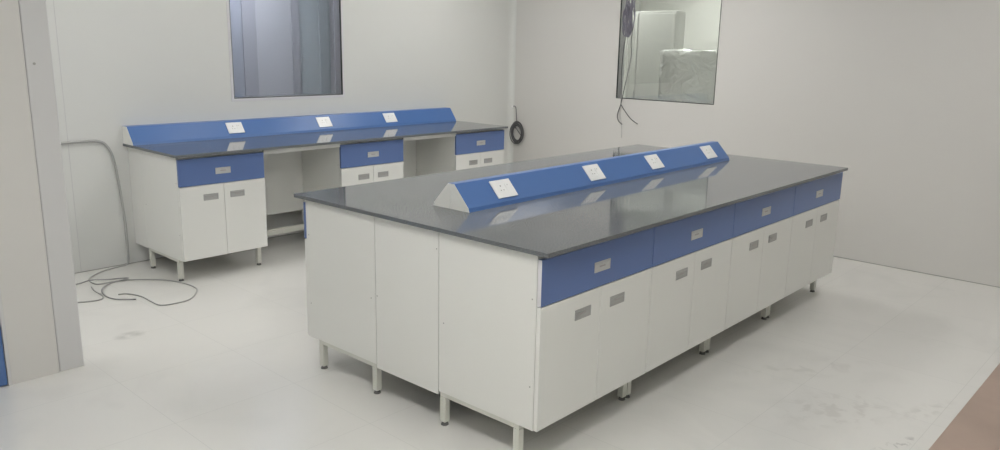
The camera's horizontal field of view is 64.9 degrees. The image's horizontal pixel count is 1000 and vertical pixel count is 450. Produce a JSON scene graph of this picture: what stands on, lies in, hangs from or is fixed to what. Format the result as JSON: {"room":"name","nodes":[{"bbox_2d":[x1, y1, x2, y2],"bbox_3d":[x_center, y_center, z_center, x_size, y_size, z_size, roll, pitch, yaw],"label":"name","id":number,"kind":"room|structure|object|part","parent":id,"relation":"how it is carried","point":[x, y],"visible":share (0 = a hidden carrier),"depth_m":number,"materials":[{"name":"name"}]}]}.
{"room":"laboratory","nodes":[
{"label":"laboratory","id":0,"kind":"room"},
{"bbox_2d":[0,0,59,383],"bbox_3d":[-2.291,-0.592,3.600,0.090,2.750,0.212,13,17,41],"label":"wall partition","id":1,"kind":"structure","parent":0,"point":[24,275],"depth_m":3.71,"materials":[{"name":"paint"}]},
{"bbox_2d":[0,328,7,386],"bbox_3d":[-2.675,-0.202,3.201,0.094,2.144,0.966,13,17,41],"label":"door","id":2,"kind":"structure","parent":1,"relation":"in","point":[3,377],"depth_m":3.76,"materials":[{"name":"blue paint"}]},
{"bbox_2d":[0,289,12,385],"bbox_3d":[-3.179,-0.397,2.662,0.095,2.750,2.400,13,17,41],"label":"trim","id":3,"kind":"structure","parent":1,"relation":"attached to","point":[2,322],"depth_m":3.74,"materials":[{"name":"silver metal"}]},
{"bbox_2d":[18,0,83,370],"bbox_3d":[-2.177,-0.617,3.718,0.091,2.750,0.116,13,17,41],"label":"trim","id":4,"kind":"structure","parent":1,"relation":"attached to","point":[33,13],"depth_m":3.78,"materials":[{"name":"silver metal"}]},
{"bbox_2d":[46,0,508,272],"bbox_3d":[-2.572,-1.106,5.845,0.100,2.750,8.000,13,17,41],"label":"wall","id":5,"kind":"structure","parent":0,"point":[122,62],"depth_m":5.98,"materials":[{"name":"paint"}]},
{"bbox_2d":[53,0,80,266],"bbox_3d":[-2.981,-1.000,5.342,0.001,2.750,0.003,13,17,41],"label":"trim","id":6,"kind":"structure","parent":5,"relation":"attached to","point":[53,0],"depth_m":5.42,"materials":[{"name":"silver metal"}]},
{"bbox_2d":[61,140,129,264],"bbox_3d":[-3.105,-0.091,5.402,0.034,0.944,1.035,13,17,41],"label":"conduit","id":7,"kind":"object","parent":5,"relation":"attached to","point":[80,141],"visible":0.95,"depth_m":5.72,"materials":[{"name":"grey plastic"}]},
{"bbox_2d":[75,232,301,273],"bbox_3d":[-2.615,0.252,6.057,0.004,0.005,7.840,13,17,41],"label":"baseboard","id":8,"kind":"structure","parent":5,"relation":"attached to","point":[299,232],"depth_m":5.91,"materials":[{"name":"silver metal"}]},
{"bbox_2d":[226,0,344,101],"bbox_3d":[-1.794,-1.611,6.577,0.104,1.100,1.095,13,17,41],"label":"window","id":9,"kind":"structure","parent":5,"relation":"in","point":[337,4],"depth_m":6.90,"materials":[{"name":"grey metal"}]},
{"bbox_2d":[506,0,516,162],"bbox_3d":[0.124,-1.671,8.565,0.060,2.750,0.060,13,17,41],"label":"trim","id":10,"kind":"structure","parent":5,"relation":"attached to","point":[512,3],"depth_m":8.59,"materials":[{"name":"paint"}]},
{"bbox_2d":[0,232,999,449],"bbox_3d":[-0.006,0.880,3.749,7.081,0.100,7.900,13,17,41],"label":"floor","id":11,"kind":"structure","parent":0,"point":[877,357],"depth_m":3.94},
{"bbox_2d":[78,286,103,302],"bbox_3d":[-2.727,0.491,4.980,0.272,0.009,0.623,5,13,17],"label":"cable","id":12,"kind":"object","parent":11,"relation":"on","point":[91,286],"visible":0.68,"depth_m":5.04,"materials":[{"name":"grey plastic"}]},
{"bbox_2d":[76,277,135,299],"bbox_3d":[-2.721,0.418,5.281,0.769,0.018,0.449,2,13,2],"label":"cable","id":13,"kind":"object","parent":11,"relation":"on","point":[123,278],"visible":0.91,"depth_m":5.38,"materials":[{"name":"grey plastic"}]},
{"bbox_2d":[88,265,197,305],"bbox_3d":[-2.452,0.409,5.365,1.083,0.009,0.414,10,15,34],"label":"cable","id":14,"kind":"object","parent":11,"relation":"on","point":[121,265],"visible":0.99,"depth_m":5.37,"materials":[{"name":"grey plastic"}]},
{"bbox_2d":[128,147,267,280],"bbox_3d":[-2.220,-0.132,5.802,0.790,0.882,0.642,13,17,41],"label":"base cabinet","id":15,"kind":"object","parent":11,"relation":"on","point":[185,209],"visible":0.94,"depth_m":5.52,"materials":[{"name":"white laminate"}]},
{"bbox_3d":[-2.644,-0.206,5.755,0.209,0.731,0.018,13,17,41],"label":"panel","id":16,"kind":"part","parent":15,"relation":"part of","materials":[{"name":"white laminate"}]},
{"bbox_3d":[-2.553,0.242,5.776,0.032,0.120,0.032,13,17,41],"label":"leg","id":17,"kind":"part","parent":15,"relation":"part of","materials":[{"name":"white metal"}]},
{"bbox_3d":[-2.183,0.164,5.828,0.476,0.022,0.632,13,17,41],"label":"frame","id":18,"kind":"part","parent":15,"relation":"part of","materials":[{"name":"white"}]},
{"bbox_3d":[-2.226,0.315,5.481,0.032,0.120,0.032,13,17,41],"label":"leg","id":19,"kind":"part","parent":15,"relation":"part of","materials":[{"name":"white metal"}]},
{"bbox_3d":[-2.051,-0.021,5.441,0.019,0.511,0.318,13,17,41],"label":"door","id":20,"kind":"part","parent":15,"relation":"part of","materials":[{"name":"white laminate"}]},
{"bbox_3d":[-1.998,-0.196,5.439,0.005,0.044,0.108,13,17,41],"label":"handle","id":21,"kind":"part","parent":15,"relation":"part of","materials":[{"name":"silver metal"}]},
{"bbox_3d":[-1.935,-0.389,5.477,0.019,0.185,0.638,13,17,41],"label":"drawer","id":22,"kind":"part","parent":15,"relation":"part of","materials":[{"name":"blue metal"}]},
{"bbox_3d":[-1.927,-0.381,5.471,0.005,0.044,0.112,13,17,41],"label":"handle","id":23,"kind":"part","parent":15,"relation":"part of","materials":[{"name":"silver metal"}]},
{"bbox_3d":[-1.863,-0.226,5.581,0.005,0.044,0.108,13,17,41],"label":"handle","id":24,"kind":"part","parent":15,"relation":"part of","materials":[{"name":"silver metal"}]},
{"bbox_3d":[-1.833,-0.069,5.670,0.019,0.511,0.318,13,17,41],"label":"door","id":25,"kind":"part","parent":15,"relation":"part of","materials":[{"name":"white laminate"}]},
{"bbox_3d":[-1.816,0.225,5.912,0.032,0.120,0.032,13,17,41],"label":"leg","id":26,"kind":"part","parent":15,"relation":"part of","materials":[{"name":"white metal"}]},
{"bbox_2d":[123,121,507,157],"bbox_3d":[-1.332,-0.757,6.599,0.832,0.018,3.244,13,17,41],"label":"countertop","id":27,"kind":"structure","parent":15,"relation":"on","point":[270,142],"depth_m":6.17,"materials":[{"name":"stone"}]},
{"bbox_2d":[122,107,455,145],"bbox_3d":[-1.586,-0.879,6.790,0.164,0.127,3.200,13,17,41],"label":"power outlet raceway","id":28,"kind":"object","parent":27,"relation":"on","point":[133,135],"visible":1,"depth_m":6.45,"materials":[{"name":"blue metal"}]},
{"bbox_2d":[230,124,236,130],"bbox_3d":[-2.100,-0.767,6.189,0.036,0.047,0.046,13,17,41],"label":"socket","id":29,"kind":"object","parent":28,"relation":"attached to","point":[233,127],"depth_m":6.19,"materials":[{"name":"white plastic"}]},
{"bbox_3d":[-2.090,-0.767,6.204,0.062,0.080,0.135,13,17,41],"label":"socket plate","id":30,"kind":"part","parent":28,"relation":"part of","materials":[{"name":"white plastic"}]},
{"bbox_3d":[-1.521,-0.892,6.803,0.062,0.080,0.135,13,17,41],"label":"socket plate","id":31,"kind":"part","parent":28,"relation":"part of","materials":[{"name":"white plastic"}]},
{"bbox_3d":[-1.024,-1.001,7.326,0.062,0.080,0.135,13,17,41],"label":"socket plate","id":32,"kind":"part","parent":28,"relation":"part of","materials":[{"name":"white plastic"}]},
{"bbox_2d":[262,143,339,235],"bbox_3d":[-1.693,-0.269,6.188,0.555,0.763,0.668,13,17,41],"label":"panel","id":33,"kind":"object","parent":27,"relation":"attached to","point":[282,167],"visible":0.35,"depth_m":6.45,"materials":[{"name":"white laminate"}]},
{"bbox_3d":[-1.889,-0.384,6.351,0.015,0.619,0.668,13,17,41],"label":"panel","id":34,"kind":"part","parent":33,"relation":"part of","materials":[{"name":"white laminate"}]},
{"bbox_3d":[-1.822,0.052,6.378,0.030,0.047,0.668,13,17,41],"label":"foot rail","id":35,"kind":"part","parent":33,"relation":"part of","materials":[{"name":"white metal"}]},
{"bbox_2d":[402,133,455,177],"bbox_3d":[-0.817,-0.461,7.108,0.555,0.763,0.614,13,17,41],"label":"panel","id":36,"kind":"object","parent":27,"relation":"attached to","point":[409,143],"visible":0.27,"depth_m":7.40,"materials":[{"name":"white laminate"}]},
{"bbox_3d":[-1.013,-0.575,7.271,0.015,0.619,0.614,13,17,41],"label":"panel","id":37,"kind":"part","parent":36,"relation":"part of","materials":[{"name":"white laminate"}]},
{"bbox_2d":[303,200,381,393],"bbox_3d":[-0.521,0.278,4.140,0.559,0.882,0.806,12,17,40],"label":"base cabinet","id":38,"kind":"object","parent":11,"relation":"on","point":[339,243],"visible":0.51,"depth_m":3.81,"materials":[{"name":"white"}]},
{"bbox_3d":[-0.712,-0.084,4.240,0.019,0.185,0.801,12,17,40],"label":"drawer","id":39,"kind":"part","parent":38,"relation":"part of","materials":[{"name":"blue laminate"}]},
{"bbox_3d":[-0.853,0.290,4.172,0.019,0.511,0.399,12,17,40],"label":"door","id":40,"kind":"part","parent":38,"relation":"part of","materials":[{"name":"white laminate"}]},
{"bbox_3d":[-0.907,0.665,4.050,0.032,0.120,0.032,12,17,40],"label":"leg","id":41,"kind":"part","parent":38,"relation":"part of","materials":[{"name":"white metal"}]},
{"bbox_3d":[-0.492,0.572,4.175,0.456,0.022,0.796,12,17,40],"label":"frame","id":42,"kind":"part","parent":38,"relation":"part of","materials":[{"name":"white metal"}]},
{"bbox_3d":[-0.590,0.734,3.774,0.032,0.120,0.032,12,17,40],"label":"leg","id":43,"kind":"part","parent":38,"relation":"part of","materials":[{"name":"white metal"}]},
{"bbox_2d":[302,138,402,238],"bbox_3d":[-1.249,-0.310,6.673,0.579,0.882,0.642,13,17,41],"label":"base cabinet","id":44,"kind":"object","parent":11,"relation":"on","point":[352,163],"visible":0.56,"depth_m":6.41,"materials":[{"name":"white metal"}]},
{"bbox_3d":[-1.157,-0.217,6.381,0.019,0.511,0.318,13,17,41],"label":"door","id":45,"kind":"part","parent":44,"relation":"part of","materials":[{"name":"white laminate"}]},
{"bbox_3d":[-1.104,-0.392,6.379,0.005,0.044,0.108,13,17,41],"label":"handle","id":46,"kind":"part","parent":44,"relation":"part of","materials":[{"name":"silver metal"}]},
{"bbox_3d":[-1.041,-0.584,6.418,0.019,0.185,0.638,13,17,41],"label":"drawer","id":47,"kind":"part","parent":44,"relation":"part of","materials":[{"name":"blue laminate"}]},
{"bbox_3d":[-1.033,-0.577,6.412,0.005,0.044,0.112,13,17,41],"label":"handle","id":48,"kind":"part","parent":44,"relation":"part of","materials":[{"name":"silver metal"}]},
{"bbox_3d":[-0.969,-0.421,6.521,0.005,0.044,0.108,13,17,41],"label":"handle","id":49,"kind":"part","parent":44,"relation":"part of","materials":[{"name":"silver metal"}]},
{"bbox_3d":[-0.938,-0.265,6.610,0.019,0.511,0.318,13,17,41],"label":"door","id":50,"kind":"part","parent":44,"relation":"part of","materials":[{"name":"white metal"}]},
{"bbox_2d":[416,129,503,175],"bbox_3d":[-0.392,-0.498,7.574,0.579,0.882,0.642,13,17,41],"label":"base cabinet","id":51,"kind":"object","parent":11,"relation":"on","point":[474,149],"visible":0.51,"depth_m":7.30,"materials":[{"name":"white metal"}]},
{"bbox_3d":[-0.299,-0.405,7.282,0.019,0.511,0.318,13,17,41],"label":"door","id":52,"kind":"part","parent":51,"relation":"part of","materials":[{"name":"white metal"}]},
{"bbox_3d":[-0.247,-0.579,7.280,0.005,0.044,0.108,13,17,41],"label":"handle","id":53,"kind":"part","parent":51,"relation":"part of","materials":[{"name":"silver metal"}]},
{"bbox_3d":[-0.184,-0.772,7.319,0.019,0.185,0.638,13,17,41],"label":"drawer","id":54,"kind":"part","parent":51,"relation":"part of","materials":[{"name":"blue metal"}]},
{"bbox_3d":[-0.176,-0.765,7.313,0.005,0.044,0.112,13,17,41],"label":"handle","id":55,"kind":"part","parent":51,"relation":"part of","materials":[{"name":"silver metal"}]},
{"bbox_3d":[-0.112,-0.609,7.423,0.005,0.044,0.108,13,17,41],"label":"handle","id":56,"kind":"part","parent":51,"relation":"part of","materials":[{"name":"silver metal"}]},
{"bbox_3d":[-0.081,-0.453,7.511,0.019,0.511,0.318,13,17,41],"label":"door","id":57,"kind":"part","parent":51,"relation":"part of","materials":[{"name":"white metal"}]},
{"bbox_2d":[439,227,653,449],"bbox_3d":[0.212,0.437,3.502,0.559,0.882,0.806,12,17,40],"label":"base cabinet","id":58,"kind":"object","parent":11,"relation":"on","point":[528,341],"visible":0.97,"depth_m":3.22,"materials":[{"name":"white laminate"}]},
{"bbox_2d":[375,217,439,393],"bbox_3d":[-0.411,0.348,3.523,0.426,0.742,0.032,12,17,40],"label":"filler panel","id":59,"kind":"object","parent":58,"relation":"attached to","point":[406,256],"visible":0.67,"depth_m":3.50,"materials":[{"name":"white laminate"}]},
{"bbox_3d":[-0.243,0.809,3.472,0.032,0.120,0.032,12,17,40],"label":"leg","id":60,"kind":"part","parent":58,"relation":"part of","materials":[{"name":"white metal"}]},
{"bbox_3d":[0.172,0.716,3.597,0.456,0.022,0.796,12,17,40],"label":"frame","id":61,"kind":"part","parent":58,"relation":"part of","materials":[{"name":"white metal"}]},
{"bbox_3d":[0.074,0.878,3.196,0.032,0.120,0.032,12,17,40],"label":"leg","id":62,"kind":"part","parent":58,"relation":"part of","materials":[{"name":"white metal"}]},
{"bbox_3d":[0.276,0.534,3.188,0.019,0.511,0.399,12,17,40],"label":"door","id":63,"kind":"part","parent":58,"relation":"part of","materials":[{"name":"white laminate"}]},
{"bbox_2d":[294,144,847,257],"bbox_3d":[0.637,-0.260,4.576,1.626,0.018,3.193,12,17,40],"label":"countertop","id":64,"kind":"structure","parent":58,"relation":"on","point":[552,226],"depth_m":3.87,"materials":[{"name":"stone"}]},
{"bbox_2d":[433,141,729,212],"bbox_3d":[0.641,-0.331,4.580,0.238,0.119,2.602,12,17,40],"label":"power outlet raceway","id":65,"kind":"object","parent":64,"relation":"on","point":[472,195],"visible":1,"depth_m":4.18,"materials":[{"name":"blue metal"}]},
{"bbox_2d":[495,183,507,193],"bbox_3d":[0.007,-0.176,3.780,0.041,0.045,0.048,12,17,40],"label":"socket","id":66,"kind":"object","parent":65,"relation":"attached to","point":[501,188],"depth_m":3.78,"materials":[{"name":"white plastic"}]},
{"bbox_3d":[0.018,-0.176,3.796,0.070,0.076,0.140,12,17,40],"label":"socket plate","id":67,"kind":"part","parent":65,"relation":"part of","materials":[{"name":"white plastic"}]},
{"bbox_2d":[504,183,511,191],"bbox_3d":[0.039,-0.184,3.815,0.034,0.038,0.025,12,17,40],"label":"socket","id":68,"kind":"object","parent":65,"relation":"attached to","point":[507,186],"depth_m":3.81,"materials":[{"name":"white plastic"}]},
{"bbox_2d":[587,168,597,176],"bbox_3d":[0.510,-0.290,4.329,0.041,0.045,0.048,12,17,40],"label":"socket","id":69,"kind":"object","parent":65,"relation":"attached to","point":[592,172],"depth_m":4.33,"materials":[{"name":"white plastic"}]},
{"bbox_3d":[0.520,-0.291,4.345,0.070,0.076,0.140,12,17,40],"label":"socket plate","id":70,"kind":"part","parent":65,"relation":"part of","materials":[{"name":"white plastic"}]},
{"bbox_2d":[649,157,657,165],"bbox_3d":[0.934,-0.387,4.792,0.041,0.045,0.048,12,17,40],"label":"socket","id":71,"kind":"object","parent":65,"relation":"attached to","point":[653,161],"depth_m":4.79,"materials":[{"name":"white plastic"}]},
{"bbox_3d":[0.944,-0.388,4.807,0.070,0.076,0.140,12,17,40],"label":"socket plate","id":72,"kind":"part","parent":65,"relation":"part of","materials":[{"name":"white plastic"}]},
{"bbox_3d":[1.412,-0.494,5.317,0.070,0.076,0.140,12,17,40],"label":"socket plate","id":73,"kind":"part","parent":65,"relation":"part of","materials":[{"name":"white plastic"}]},
{"bbox_3d":[0.338,0.357,3.199,0.005,0.044,0.108,12,17,40],"label":"handle","id":74,"kind":"part","parent":58,"relation":"part of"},
{"bbox_3d":[0.416,0.161,3.257,0.019,0.185,0.801,12,17,40],"label":"drawer","id":75,"kind":"part","parent":58,"relation":"part of","materials":[{"name":"blue laminate"}]},
{"bbox_3d":[0.425,0.168,3.251,0.005,0.044,0.112,12,17,40],"label":"handle","id":76,"kind":"part","parent":58,"relation":"part of","materials":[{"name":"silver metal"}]},
{"bbox_3d":[0.504,0.320,3.380,0.005,0.044,0.108,12,17,40],"label":"handle","id":77,"kind":"part","parent":58,"relation":"part of","materials":[{"name":"silver metal"}]},
{"bbox_3d":[0.585,0.762,3.753,0.032,0.120,0.032,12,17,40],"label":"leg","id":78,"kind":"part","parent":58,"relation":"part of","materials":[{"name":"white metal"}]},
{"bbox_3d":[0.544,0.473,3.481,0.019,0.511,0.399,12,17,40],"label":"door","id":79,"kind":"part","parent":58,"relation":"part of","materials":[{"name":"white laminate"}]},
{"bbox_2d":[625,204,734,397],"bbox_3d":[0.750,0.315,4.089,0.559,0.882,0.806,12,17,40],"label":"base cabinet","id":80,"kind":"object","parent":11,"relation":"on","point":[690,267],"visible":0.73,"depth_m":3.86,"materials":[{"name":"white metal"}]},
{"bbox_3d":[0.612,0.755,3.783,0.032,0.120,0.032,12,17,40],"label":"leg","id":81,"kind":"part","parent":80,"relation":"part of","materials":[{"name":"white metal"}]},
{"bbox_3d":[0.814,0.412,3.775,0.019,0.511,0.399,12,17,40],"label":"door","id":82,"kind":"part","parent":80,"relation":"part of","materials":[{"name":"white metal"}]},
{"bbox_3d":[0.876,0.235,3.786,0.005,0.044,0.108,12,17,40],"label":"handle","id":83,"kind":"part","parent":80,"relation":"part of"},
{"bbox_3d":[0.954,0.038,3.844,0.019,0.185,0.801,12,17,40],"label":"drawer","id":84,"kind":"part","parent":80,"relation":"part of","materials":[{"name":"blue metal"}]},
{"bbox_3d":[0.963,0.045,3.838,0.005,0.044,0.112,12,17,40],"label":"handle","id":85,"kind":"part","parent":80,"relation":"part of","materials":[{"name":"white plastic"}]},
{"bbox_3d":[1.123,0.639,4.340,0.032,0.120,0.032,12,17,40],"label":"leg","id":86,"kind":"part","parent":80,"relation":"part of","materials":[{"name":"white metal"}]},
{"bbox_3d":[1.042,0.197,3.967,0.005,0.044,0.108,12,17,40],"label":"handle","id":87,"kind":"part","parent":80,"relation":"part of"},
{"bbox_3d":[1.082,0.351,4.068,0.019,0.511,0.399,12,17,40],"label":"door","id":88,"kind":"part","parent":80,"relation":"part of","materials":[{"name":"white laminate"}]},
{"bbox_2d":[705,186,795,352],"bbox_3d":[1.288,0.192,4.676,0.559,0.882,0.806,12,17,40],"label":"base cabinet","id":89,"kind":"object","parent":11,"relation":"on","point":[762,226],"visible":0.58,"depth_m":4.45,"materials":[{"name":"white"}]},
{"bbox_3d":[1.149,0.633,4.370,0.032,0.120,0.032,12,17,40],"label":"leg","id":90,"kind":"part","parent":89,"relation":"part of","materials":[{"name":"white metal"}]},
{"bbox_3d":[1.351,0.289,4.362,0.019,0.511,0.399,12,17,40],"label":"door","id":91,"kind":"part","parent":89,"relation":"part of","materials":[{"name":"white laminate"}]},
{"bbox_3d":[1.414,0.112,4.373,0.005,0.044,0.108,12,17,40],"label":"handle","id":92,"kind":"part","parent":89,"relation":"part of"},
{"bbox_3d":[1.492,-0.085,4.431,0.019,0.185,0.801,12,17,40],"label":"drawer","id":93,"kind":"part","parent":89,"relation":"part of","materials":[{"name":"blue metal"}]},
{"bbox_3d":[1.661,0.516,4.927,0.032,0.120,0.032,12,17,40],"label":"leg","id":94,"kind":"part","parent":89,"relation":"part of","materials":[{"name":"white metal"}]},
{"bbox_3d":[1.500,-0.077,4.425,0.005,0.044,0.112,12,17,40],"label":"handle","id":95,"kind":"part","parent":89,"relation":"part of","materials":[{"name":"white plastic"}]},
{"bbox_3d":[1.580,0.074,4.554,0.005,0.044,0.108,12,17,40],"label":"handle","id":96,"kind":"part","parent":89,"relation":"part of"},
{"bbox_3d":[1.620,0.228,4.655,0.019,0.511,0.399,12,17,40],"label":"door","id":97,"kind":"part","parent":89,"relation":"part of","materials":[{"name":"white laminate"}]},
{"bbox_2d":[766,172,842,317],"bbox_3d":[1.826,0.069,5.263,0.559,0.882,0.806,12,17,40],"label":"base cabinet","id":98,"kind":"object","parent":11,"relation":"on","point":[816,202],"visible":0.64,"depth_m":5.04,"materials":[{"name":"white"}]},
{"bbox_3d":[1.889,0.167,4.949,0.019,0.511,0.399,12,17,40],"label":"door","id":99,"kind":"part","parent":98,"relation":"part of","materials":[{"name":"white metal"}]},
{"bbox_3d":[1.952,-0.010,4.960,0.005,0.044,0.108,12,17,40],"label":"handle","id":100,"kind":"part","parent":98,"relation":"part of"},
{"bbox_3d":[2.198,0.394,5.514,0.032,0.120,0.032,12,17,40],"label":"leg","id":101,"kind":"part","parent":98,"relation":"part of","materials":[{"name":"white metal"}]},
{"bbox_3d":[2.030,-0.207,5.018,0.019,0.185,0.801,12,17,40],"label":"drawer","id":102,"kind":"part","parent":98,"relation":"part of","materials":[{"name":"blue laminate"}]},
{"bbox_3d":[2.038,-0.200,5.012,0.005,0.044,0.112,12,17,40],"label":"handle","id":103,"kind":"part","parent":98,"relation":"part of","materials":[{"name":"white plastic"}]},
{"bbox_3d":[2.118,-0.048,5.141,0.005,0.044,0.108,12,17,40],"label":"handle","id":104,"kind":"part","parent":98,"relation":"part of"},
{"bbox_3d":[2.158,0.106,5.242,0.019,0.511,0.399,12,17,40],"label":"door","id":105,"kind":"part","parent":98,"relation":"part of","materials":[{"name":"white laminate"}]},
{"bbox_2d":[929,363,999,449],"bbox_3d":[2.776,0.887,3.720,0.870,0.006,2.550,13,17,41],"label":"board","id":106,"kind":"object","parent":11,"relation":"on","point":[976,426],"visible":1,"depth_m":3.57,"materials":[{"name":"brown wood"}]},
{"bbox_2d":[622,0,720,96],"bbox_3d":[2.896,-1.677,8.830,5.800,2.750,3.900,13,17,41],"label":"wall","id":107,"kind":"structure","parent":0,"point":[702,19],"depth_m":11.26,"materials":[{"name":"paint"}]},
{"bbox_2d":[513,0,999,286],"bbox_3d":[2.747,-1.106,6.299,7.081,2.750,0.100,13,17,41],"label":"wall","id":108,"kind":"structure","parent":0,"point":[902,95],"depth_m":6.28,"materials":[{"name":"paint"}]},
{"bbox_2d":[509,106,523,143],"bbox_3d":[0.187,-1.097,8.638,0.218,0.419,0.041,13,17,41],"label":"cable coil","id":109,"kind":"object","parent":108,"relation":"hanging from","point":[516,123],"visible":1,"depth_m":8.64,"materials":[{"name":"grey"}]},
{"bbox_2d":[616,0,721,104],"bbox_3d":[1.570,-1.686,7.296,1.056,1.063,0.102,13,17,41],"label":"window","id":110,"kind":"structure","parent":108,"relation":"in","point":[623,2],"depth_m":7.62,"materials":[{"name":"grey metal"}]},
{"bbox_2d":[834,256,999,287],"bbox_3d":[2.707,0.245,6.545,7.021,0.005,0.005,13,17,41],"label":"baseboard","id":111,"kind":"structure","parent":108,"relation":"attached to","point":[834,256],"depth_m":6.06,"materials":[{"name":"silver metal"}]},
{"bbox_3d":[-2.559,-2.983,7.675,2.919,0.100,5.000,13,17,41],"label":"ceiling","id":112,"kind":"structure","parent":0,"visible":0},
{"bbox_2d":[230,0,245,96],"bbox_3d":[-2.571,-1.517,7.543,0.010,2.700,0.276,13,17,41],"label":"strip","id":113,"kind":"object","parent":112,"relation":"hanging from","point":[235,5],"visible":0.08,"depth_m":7.55,"materials":[{"name":"grey"}]},
{"bbox_2d":[241,0,258,96],"bbox_3d":[-2.429,-1.543,7.670,0.010,2.700,0.148,13,17,41],"label":"strip","id":114,"kind":"object","parent":112,"relation":"hanging from","point":[248,15],"visible":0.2,"depth_m":7.62,"materials":[{"name":"grey"}]},
{"bbox_2d":[255,0,293,95],"bbox_3d":[-2.255,-1.586,7.875,0.010,2.700,0.437,13,17,41],"label":"strip","id":115,"kind":"object","parent":112,"relation":"hanging from","point":[273,17],"visible":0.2,"depth_m":7.83,"materials":[{"name":"grey"}]},
{"bbox_2d":[290,0,301,94],"bbox_3d":[-2.077,-1.620,8.040,0.010,2.700,0.091,13,17,41],"label":"strip","id":116,"kind":"object","parent":112,"relation":"hanging from","point":[295,27],"visible":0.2,"depth_m":7.99,"materials":[{"name":"grey"}]},
{"bbox_2d":[299,0,320,94],"bbox_3d":[-1.978,-1.647,8.167,0.010,2.700,0.274,13,17,41],"label":"strip","id":117,"kind":"object","parent":112,"relation":"hanging from","point":[308,9],"visible":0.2,"depth_m":8.12,"materials":[{"name":"grey"}]},
{"bbox_2d":[318,0,331,93],"bbox_3d":[-1.841,-1.671,8.288,0.010,2.700,0.133,13,17,41],"label":"strip","id":118,"kind":"object","parent":112,"relation":"hanging from","point":[323,5],"visible":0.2,"depth_m":8.24,"materials":[{"name":"grey"}]},
{"bbox_2d":[329,0,335,93],"bbox_3d":[-1.742,-1.698,8.414,0.010,2.700,0.231,13,17,41],"label":"strip","id":119,"kind":"object","parent":112,"relation":"hanging from","point":[331,10],"visible":0.08,"depth_m":8.32,"materials":[{"name":"grey"}]},
{"bbox_3d":[2.834,-0.280,9.110,5.600,0.100,3.800,13,17,41],"label":"floor","id":120,"kind":"structure","parent":0,"visible":0},
{"bbox_2d":[625,11,685,99],"bbox_3d":[1.789,-1.452,9.280,0.620,2.070,0.230,13,17,41],"label":"tall cabinet","id":121,"kind":"object","parent":120,"relation":"on","point":[659,31],"visible":0.29,"depth_m":9.08,"materials":[{"name":"grey paint"}]},
{"bbox_3d":[1.546,-1.492,9.371,0.124,1.980,0.017,13,17,41],"label":"door","id":122,"kind":"part","parent":121,"relation":"part of","materials":[{"name":"grey paint"}]},
{"bbox_3d":[1.773,-1.441,9.166,0.484,1.980,0.017,13,17,41],"label":"door","id":123,"kind":"part","parent":121,"relation":"part of","materials":[{"name":"grey paint"}]},
{"bbox_2d":[657,49,716,102],"bbox_3d":[2.278,-1.028,8.368,1.027,1.641,0.754,13,17,41],"label":"wrapped package","id":124,"kind":"object","parent":120,"relation":"on","point":[686,75],"visible":0.16,"depth_m":8.12,"materials":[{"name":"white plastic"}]},
{"bbox_3d":[0.048,-1.899,3.119,7.281,0.100,8.100,13,17,41],"label":"ceiling","id":125,"kind":"structure","parent":0,"visible":0},
{"bbox_2d":[617,0,639,137],"bbox_3d":[1.235,-1.800,7.461,0.242,1.963,0.070,13,17,41],"label":"cable bundle","id":126,"kind":"object","parent":125,"relation":"hanging from","point":[628,14],"visible":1,"depth_m":7.45,"materials":[{"name":"grey plastic"}]},
{"bbox_3d":[1.305,-2.002,7.376,0.014,1.528,0.010,13,17,41],"label":"cord","id":127,"kind":"part","parent":126,"relation":"part of","materials":[{"name":"grey plastic"}]}
]}

